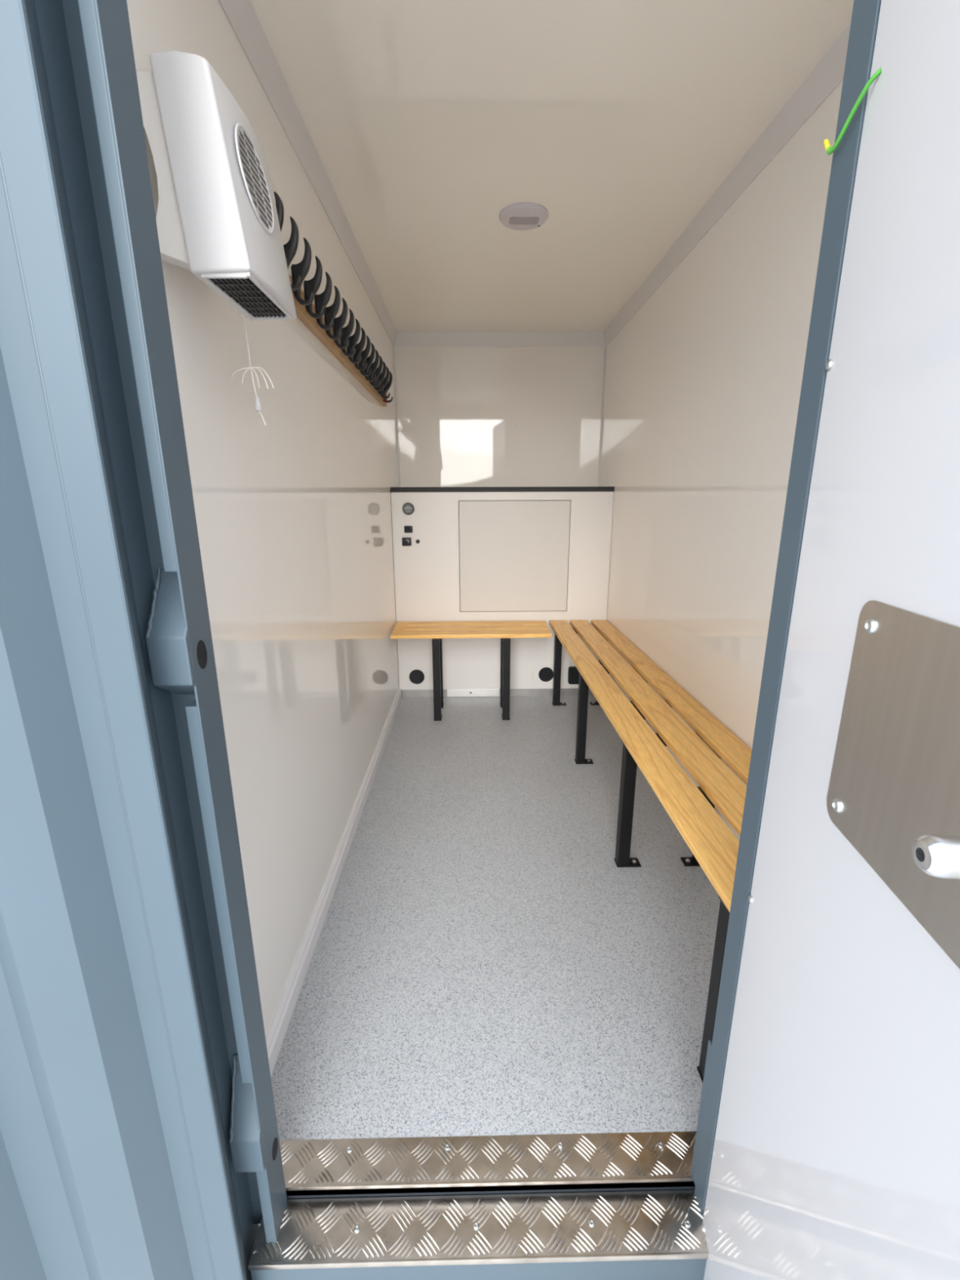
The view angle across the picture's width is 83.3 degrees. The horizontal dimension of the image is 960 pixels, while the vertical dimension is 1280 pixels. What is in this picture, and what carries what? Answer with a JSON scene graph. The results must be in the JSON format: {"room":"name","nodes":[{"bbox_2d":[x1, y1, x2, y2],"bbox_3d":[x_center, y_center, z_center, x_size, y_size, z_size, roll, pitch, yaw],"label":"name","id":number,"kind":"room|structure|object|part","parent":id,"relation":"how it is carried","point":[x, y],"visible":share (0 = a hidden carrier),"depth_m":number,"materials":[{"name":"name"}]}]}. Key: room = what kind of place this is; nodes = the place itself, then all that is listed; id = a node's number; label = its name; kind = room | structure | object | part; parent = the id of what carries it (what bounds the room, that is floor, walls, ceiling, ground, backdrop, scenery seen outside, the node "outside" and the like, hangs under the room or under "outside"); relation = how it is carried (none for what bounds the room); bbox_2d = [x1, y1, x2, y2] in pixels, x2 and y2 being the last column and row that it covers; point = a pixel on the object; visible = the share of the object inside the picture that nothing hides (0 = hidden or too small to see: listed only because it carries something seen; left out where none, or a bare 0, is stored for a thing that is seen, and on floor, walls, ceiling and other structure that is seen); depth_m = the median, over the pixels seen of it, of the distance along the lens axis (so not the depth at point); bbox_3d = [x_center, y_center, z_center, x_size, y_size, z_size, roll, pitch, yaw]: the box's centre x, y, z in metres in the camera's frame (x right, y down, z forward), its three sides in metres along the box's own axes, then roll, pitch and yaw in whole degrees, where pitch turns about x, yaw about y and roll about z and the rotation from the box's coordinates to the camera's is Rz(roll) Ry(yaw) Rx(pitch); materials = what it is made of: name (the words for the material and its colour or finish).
{"room":"changing room","nodes":[
{"label":"changing room","id":0,"kind":"room"},
{"bbox_2d":[0,0,262,1279],"bbox_3d":[-1.462,-0.012,0.617,2.200,2.480,0.155,0,15,-1],"label":"wall","id":1,"kind":"structure","parent":0,"point":[118,1045],"depth_m":0.64,"materials":[{"name":"blue metal"}]},
{"bbox_2d":[77,0,287,1242],"bbox_3d":[-0.381,0.007,0.688,0.050,2.140,0.065,0,15,-1],"label":"trim","id":2,"kind":"structure","parent":1,"relation":"attached to","point":[179,638],"depth_m":0.66,"materials":[{"name":"blue metal"}]},
{"bbox_2d":[250,1258,706,1279],"bbox_3d":[0.008,1.103,0.975,0.800,0.130,0.082,0,15,-1],"label":"trim","id":3,"kind":"structure","parent":1,"relation":"attached to","point":[693,1268],"depth_m":0.93,"materials":[{"name":"blue metal"}]},
{"bbox_2d":[248,1190,709,1270],"bbox_3d":[0.009,1.042,0.957,0.799,0.014,0.088,0,15,-1],"label":"plate","id":4,"kind":"object","parent":3,"relation":"on","point":[636,1225],"visible":0.96,"depth_m":0.95,"materials":[{"name":"metal"}]},
{"bbox_2d":[285,1181,695,1199],"bbox_3d":[0.025,1.041,1.007,0.833,0.074,0.006,0,15,-1],"label":"trim","id":5,"kind":"structure","parent":1,"relation":"attached to","point":[418,1193],"depth_m":1.00,"materials":[{"name":"black"}]},
{"bbox_2d":[126,0,401,1037],"bbox_3d":[-0.516,-0.384,2.141,0.040,2.258,2.947,0,15,-1],"label":"wall","id":6,"kind":"structure","parent":0,"point":[293,512],"depth_m":1.33,"materials":[{"name":"white plastic"}]},
{"bbox_2d":[136,50,296,425],"bbox_3d":[-0.400,-0.587,0.863,0.156,0.435,0.220,0,15,-1],"label":"heater","id":7,"kind":"object","parent":6,"relation":"attached to","point":[217,221],"visible":1,"depth_m":0.75,"materials":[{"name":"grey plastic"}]},
{"bbox_3d":[-0.378,-0.673,0.840,0.112,0.256,0.220,0,15,-1],"label":"casing","id":8,"kind":"part","parent":7,"relation":"part of","materials":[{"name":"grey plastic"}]},
{"bbox_2d":[200,271,292,319],"bbox_3d":[-0.366,-0.548,0.864,0.070,0.008,0.190,0,15,-1],"label":"outlet","id":9,"kind":"object","parent":7,"relation":"attached to","point":[255,295],"depth_m":0.85,"materials":[{"name":"grey plastic"}]},
{"bbox_2d":[231,311,274,425],"bbox_3d":[-0.414,-0.494,0.975,0.075,0.200,0.018,0,15,-1],"label":"pull cord","id":10,"kind":"object","parent":7,"relation":"attached to","point":[256,317],"depth_m":0.97,"materials":[{"name":"white plastic"}]},
{"bbox_2d":[235,123,274,234],"bbox_3d":[-0.339,-0.694,0.817,0.018,0.128,0.129,0,15,-1],"label":"grille","id":11,"kind":"object","parent":7,"relation":"attached to","point":[251,177],"depth_m":0.80,"materials":[{"name":"grey plastic"}]},
{"bbox_2d":[217,0,396,345],"bbox_3d":[-0.485,-1.443,1.863,0.030,0.068,2.868,0,15,-1],"label":"trim","id":12,"kind":"structure","parent":6,"relation":"attached to","point":[241,15],"depth_m":1.39,"materials":[{"name":"white plastic"}]},
{"bbox_2d":[274,191,392,406],"bbox_3d":[-0.463,-1.064,1.913,0.069,0.150,1.915,0,15,-1],"label":"coat rack","id":13,"kind":"object","parent":6,"relation":"attached to","point":[329,329],"visible":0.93,"depth_m":1.64,"materials":[{"name":"brown wood"}]},
{"bbox_3d":[-0.487,-1.022,1.923,0.021,0.062,1.915,0,15,-1],"label":"rail","id":14,"kind":"part","parent":13,"relation":"part of","materials":[{"name":"brown wood"}]},
{"bbox_2d":[382,391,387,403],"bbox_3d":[-0.479,-1.229,2.731,0.022,0.052,0.012,0,15,-1],"label":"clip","id":15,"kind":"object","parent":13,"relation":"hanging from","point":[385,394],"visible":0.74,"depth_m":2.73,"materials":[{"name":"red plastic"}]},
{"bbox_2d":[265,687,401,1075],"bbox_3d":[-0.482,0.645,2.209,0.015,0.072,2.478,0,15,-1],"label":"baseboard","id":16,"kind":"structure","parent":6,"relation":"attached to","point":[277,1029],"depth_m":1.57,"materials":[{"name":"white plastic"}]},
{"bbox_2d":[271,695,719,1142],"bbox_3d":[0.153,0.665,2.427,1.310,0.080,2.928,0,15,-1],"label":"floor","id":17,"kind":"structure","parent":0,"point":[484,962],"depth_m":1.50,"materials":[{"name":"plastic"}]},
{"bbox_2d":[390,620,551,720],"bbox_3d":[-0.049,0.171,3.168,0.900,0.500,0.356,0,15,-1],"label":"slatted bench","id":18,"kind":"object","parent":17,"relation":"on","point":[504,630],"visible":1,"depth_m":3.03,"materials":[{"name":"brown wood"}]},
{"bbox_3d":[-0.241,0.234,3.023,0.040,0.444,0.040,0,15,-1],"label":"leg","id":19,"kind":"part","parent":18,"relation":"part of","materials":[{"name":"black metal"}]},
{"bbox_3d":[-0.245,0.177,3.241,0.040,0.444,0.040,0,15,-1],"label":"leg","id":20,"kind":"part","parent":18,"relation":"part of","materials":[{"name":"black metal"}]},
{"bbox_3d":[0.144,0.174,3.247,0.040,0.444,0.040,0,15,-1],"label":"leg","id":21,"kind":"part","parent":18,"relation":"part of","materials":[{"name":"black metal"}]},
{"bbox_3d":[0.147,0.232,3.029,0.040,0.444,0.040,0,15,-1],"label":"leg","id":22,"kind":"part","parent":18,"relation":"part of","materials":[{"name":"black metal"}]},
{"bbox_2d":[280,1131,696,1195],"bbox_3d":[0.022,0.999,1.033,0.828,0.024,0.077,0,15,-1],"label":"plate","id":23,"kind":"object","parent":17,"relation":"on","point":[377,1163],"visible":0.92,"depth_m":1.03,"materials":[{"name":"metal"}]},
{"bbox_2d":[548,619,751,1082],"bbox_3d":[0.618,0.424,2.193,0.352,0.500,2.406,0,15,-1],"label":"slatted bench","id":24,"kind":"object","parent":17,"relation":"on","point":[713,846],"visible":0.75,"depth_m":1.70,"materials":[{"name":"brown wood"}]},
{"bbox_3d":[0.464,0.175,3.241,0.040,0.444,0.040,0,15,-1],"label":"leg","id":25,"kind":"part","parent":24,"relation":"part of","materials":[{"name":"black metal"}]},
{"bbox_3d":[0.484,0.391,3.298,0.083,0.005,0.044,0,15,-1],"label":"foot plate","id":26,"kind":"part","parent":24,"relation":"part of","materials":[{"name":"black metal"}]},
{"bbox_3d":[0.477,0.364,2.519,0.040,0.444,0.040,0,15,-1],"label":"leg","id":27,"kind":"part","parent":24,"relation":"part of","materials":[{"name":"black metal"}]},
{"bbox_3d":[0.496,0.580,2.576,0.083,0.005,0.044,0,15,-1],"label":"foot plate","id":28,"kind":"part","parent":24,"relation":"part of","materials":[{"name":"black metal"}]},
{"bbox_3d":[0.717,0.389,3.301,0.083,0.005,0.044,0,15,-1],"label":"foot plate","id":29,"kind":"part","parent":24,"relation":"part of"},
{"bbox_3d":[0.489,0.552,1.805,0.040,0.444,0.040,0,15,-1],"label":"leg","id":30,"kind":"part","parent":24,"relation":"part of","materials":[{"name":"black metal"}]},
{"bbox_3d":[0.508,0.768,1.862,0.083,0.005,0.044,0,15,-1],"label":"foot plate","id":31,"kind":"part","parent":24,"relation":"part of","materials":[{"name":"black metal"}]},
{"bbox_3d":[0.747,0.362,2.524,0.040,0.444,0.040,0,15,-1],"label":"leg","id":32,"kind":"part","parent":24,"relation":"part of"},
{"bbox_3d":[0.741,0.766,1.865,0.083,0.005,0.044,0,15,-1],"label":"foot plate","id":33,"kind":"part","parent":24,"relation":"part of","materials":[{"name":"black metal"}]},
{"bbox_3d":[0.520,0.949,1.172,0.083,0.005,0.044,0,15,-1],"label":"foot plate","id":34,"kind":"part","parent":24,"relation":"part of","materials":[{"name":"black metal"}]},
{"bbox_3d":[0.759,0.550,1.809,0.040,0.444,0.040,0,15,-1],"label":"leg","id":35,"kind":"part","parent":24,"relation":"part of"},
{"bbox_3d":[0.501,0.733,1.115,0.040,0.444,0.040,0,15,-1],"label":"leg","id":36,"kind":"part","parent":24,"relation":"part of","materials":[{"name":"black metal"}]},
{"bbox_2d":[395,346,604,611],"bbox_3d":[0.125,-0.757,3.555,1.290,2.258,0.044,0,15,-1],"label":"wall","id":37,"kind":"structure","parent":0,"point":[468,416],"depth_m":3.37,"materials":[{"name":"white metal"}]},
{"bbox_2d":[392,345,400,487],"bbox_3d":[-0.515,-0.785,3.513,0.010,2.178,0.010,0,15,-1],"label":"trim","id":38,"kind":"structure","parent":37,"relation":"attached to","point":[394,361],"depth_m":3.35,"materials":[{"name":"white plastic"}]},
{"bbox_2d":[394,332,604,346],"bbox_3d":[0.122,-1.808,3.245,1.290,0.068,0.030,0,15,-1],"label":"trim","id":39,"kind":"structure","parent":37,"relation":"attached to","point":[402,339],"depth_m":3.24,"materials":[{"name":"white plastic"}]},
{"bbox_2d":[390,486,614,689],"bbox_3d":[0.130,-0.332,3.438,1.286,1.231,0.382,0,15,-1],"label":"partition","id":40,"kind":"object","parent":37,"relation":"attached to","point":[545,557],"visible":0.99,"depth_m":3.22,"materials":[{"name":"white plastic"}]},
{"bbox_2d":[401,537,411,546],"bbox_3d":[-0.430,-0.576,3.161,0.054,0.048,0.022,0,15,-1],"label":"power socket","id":41,"kind":"object","parent":40,"relation":"attached to","point":[406,541],"visible":1,"depth_m":3.16,"materials":[{"name":"black plastic"}]},
{"bbox_2d":[404,525,412,533],"bbox_3d":[-0.418,-0.646,3.148,0.048,0.040,0.012,0,15,-1],"label":"rocker switch","id":42,"kind":"object","parent":40,"relation":"attached to","point":[407,529],"visible":1,"depth_m":3.15,"materials":[{"name":"black plastic"}]},
{"bbox_2d":[402,502,414,515],"bbox_3d":[-0.414,-0.758,3.119,0.069,0.069,0.013,0,15,-1],"label":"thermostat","id":43,"kind":"object","parent":40,"relation":"attached to","point":[408,508],"visible":1,"depth_m":3.11,"materials":[{"name":"grey plastic"}]},
{"bbox_2d":[408,669,424,684],"bbox_3d":[-0.396,0.232,3.381,0.095,0.095,0.008,0,15,-1],"label":"round vent","id":44,"kind":"object","parent":40,"relation":"attached to","point":[416,676],"visible":1,"depth_m":3.38,"materials":[{"name":"black plastic"}]},
{"bbox_2d":[401,688,593,697],"bbox_3d":[0.135,0.334,3.425,1.258,0.052,0.014,0,15,-1],"label":"baseboard","id":45,"kind":"structure","parent":40,"relation":"attached to","point":[563,691],"depth_m":3.42,"materials":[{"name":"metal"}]},
{"bbox_3d":[-0.042,0.336,3.420,0.333,0.049,0.005,0,15,-1],"label":"plate","id":46,"kind":"part","parent":45,"relation":"part of","materials":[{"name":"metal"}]},
{"bbox_3d":[0.203,-0.490,3.205,0.684,0.688,0.004,0,15,-1],"label":"hatch frame","id":47,"kind":"part","parent":40,"relation":"part of","materials":[{"name":"white plastic"}]},
{"bbox_2d":[538,666,553,681],"bbox_3d":[0.416,0.217,3.392,0.095,0.095,0.008,0,15,-1],"label":"round vent","id":48,"kind":"object","parent":40,"relation":"attached to","point":[545,674],"visible":0.98,"depth_m":3.39,"materials":[{"name":"black plastic"}]},
{"bbox_2d":[567,666,578,684],"bbox_3d":[0.605,0.222,3.387,0.102,0.111,0.025,0,15,-1],"label":"junction box","id":49,"kind":"object","parent":40,"relation":"attached to","point":[573,673],"visible":0.52,"depth_m":3.38,"materials":[{"name":"black plastic"}]},
{"bbox_3d":[0.605,0.225,3.377,0.086,0.095,0.003,0,15,-1],"label":"lid","id":50,"kind":"part","parent":49,"relation":"part of","materials":[{"name":"black plastic"}]},
{"bbox_2d":[597,345,606,486],"bbox_3d":[0.765,-0.795,3.532,0.010,2.178,0.010,0,15,-1],"label":"trim","id":51,"kind":"structure","parent":37,"relation":"attached to","point":[605,347],"depth_m":3.37,"materials":[{"name":"white plastic"}]},
{"bbox_2d":[250,0,853,332],"bbox_3d":[0.145,-1.505,1.856,1.370,0.050,2.950,0,15,-1],"label":"ceiling","id":52,"kind":"structure","parent":0,"point":[425,120],"depth_m":1.43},
{"bbox_2d":[498,202,548,230],"bbox_3d":[0.153,-1.477,1.892,0.172,0.020,0.172,0,15,-1],"label":"recessed light","id":53,"kind":"object","parent":52,"relation":"in","point":[519,215],"visible":1,"depth_m":1.86,"materials":[{"name":"grey plastic"}]},
{"bbox_2d":[599,80,843,840],"bbox_3d":[0.814,-0.394,2.161,0.040,2.258,2.947,0,15,-1],"label":"wall","id":54,"kind":"structure","parent":0,"point":[703,382],"depth_m":1.81,"materials":[{"name":"white plastic"}]},
{"bbox_2d":[603,21,851,345],"bbox_3d":[0.775,-1.452,1.882,0.030,0.068,2.868,0,15,-1],"label":"trim","id":55,"kind":"structure","parent":54,"relation":"attached to","point":[828,73],"depth_m":1.54,"materials":[{"name":"white plastic"}]},
{"bbox_2d":[694,0,881,1217],"bbox_3d":[1.341,-0.048,0.716,1.896,2.480,0.036,0,15,-1],"label":"wall","id":56,"kind":"structure","parent":0,"point":[701,1209],"depth_m":0.72,"materials":[{"name":"blue metal"}]},
{"bbox_2d":[701,0,959,1279],"bbox_3d":[0.330,0.162,0.323,0.114,2.240,0.800,2,15,7],"label":"door","id":57,"kind":"structure","parent":56,"relation":"in","point":[836,1156],"depth_m":0.51,"materials":[{"name":"white metal"}]},
{"bbox_2d":[823,67,881,155],"bbox_3d":[0.384,-0.543,0.567,0.012,0.040,0.089,0,15,2],"label":"earth wire","id":58,"kind":"object","parent":57,"relation":"attached to","point":[829,149],"visible":1,"depth_m":0.55,"materials":[{"name":"green"}]},
{"bbox_3d":[0.348,0.118,0.375,0.002,0.235,0.367,2,15,7],"label":"handle plate","id":59,"kind":"part","parent":57,"relation":"part of","materials":[{"name":"silver metal"}]},
{"bbox_3d":[0.309,0.137,0.330,0.069,0.044,0.044,0,15,-1],"label":"handle","id":60,"kind":"part","parent":57,"relation":"part of","materials":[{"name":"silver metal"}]},
{"bbox_3d":[0.173,-0.058,0.735,1.290,2.178,0.038,0,15,-1],"label":"wall","id":61,"kind":"structure","parent":0,"visible":0},
{"bbox_2d":[690,0,880,1208],"bbox_3d":[0.391,-0.020,0.711,0.003,2.106,0.053,0,15,-1],"label":"door frame","id":62,"kind":"structure","parent":61,"relation":"attached to","point":[865,13],"depth_m":0.67,"materials":[{"name":"blue metal"}]}
]}

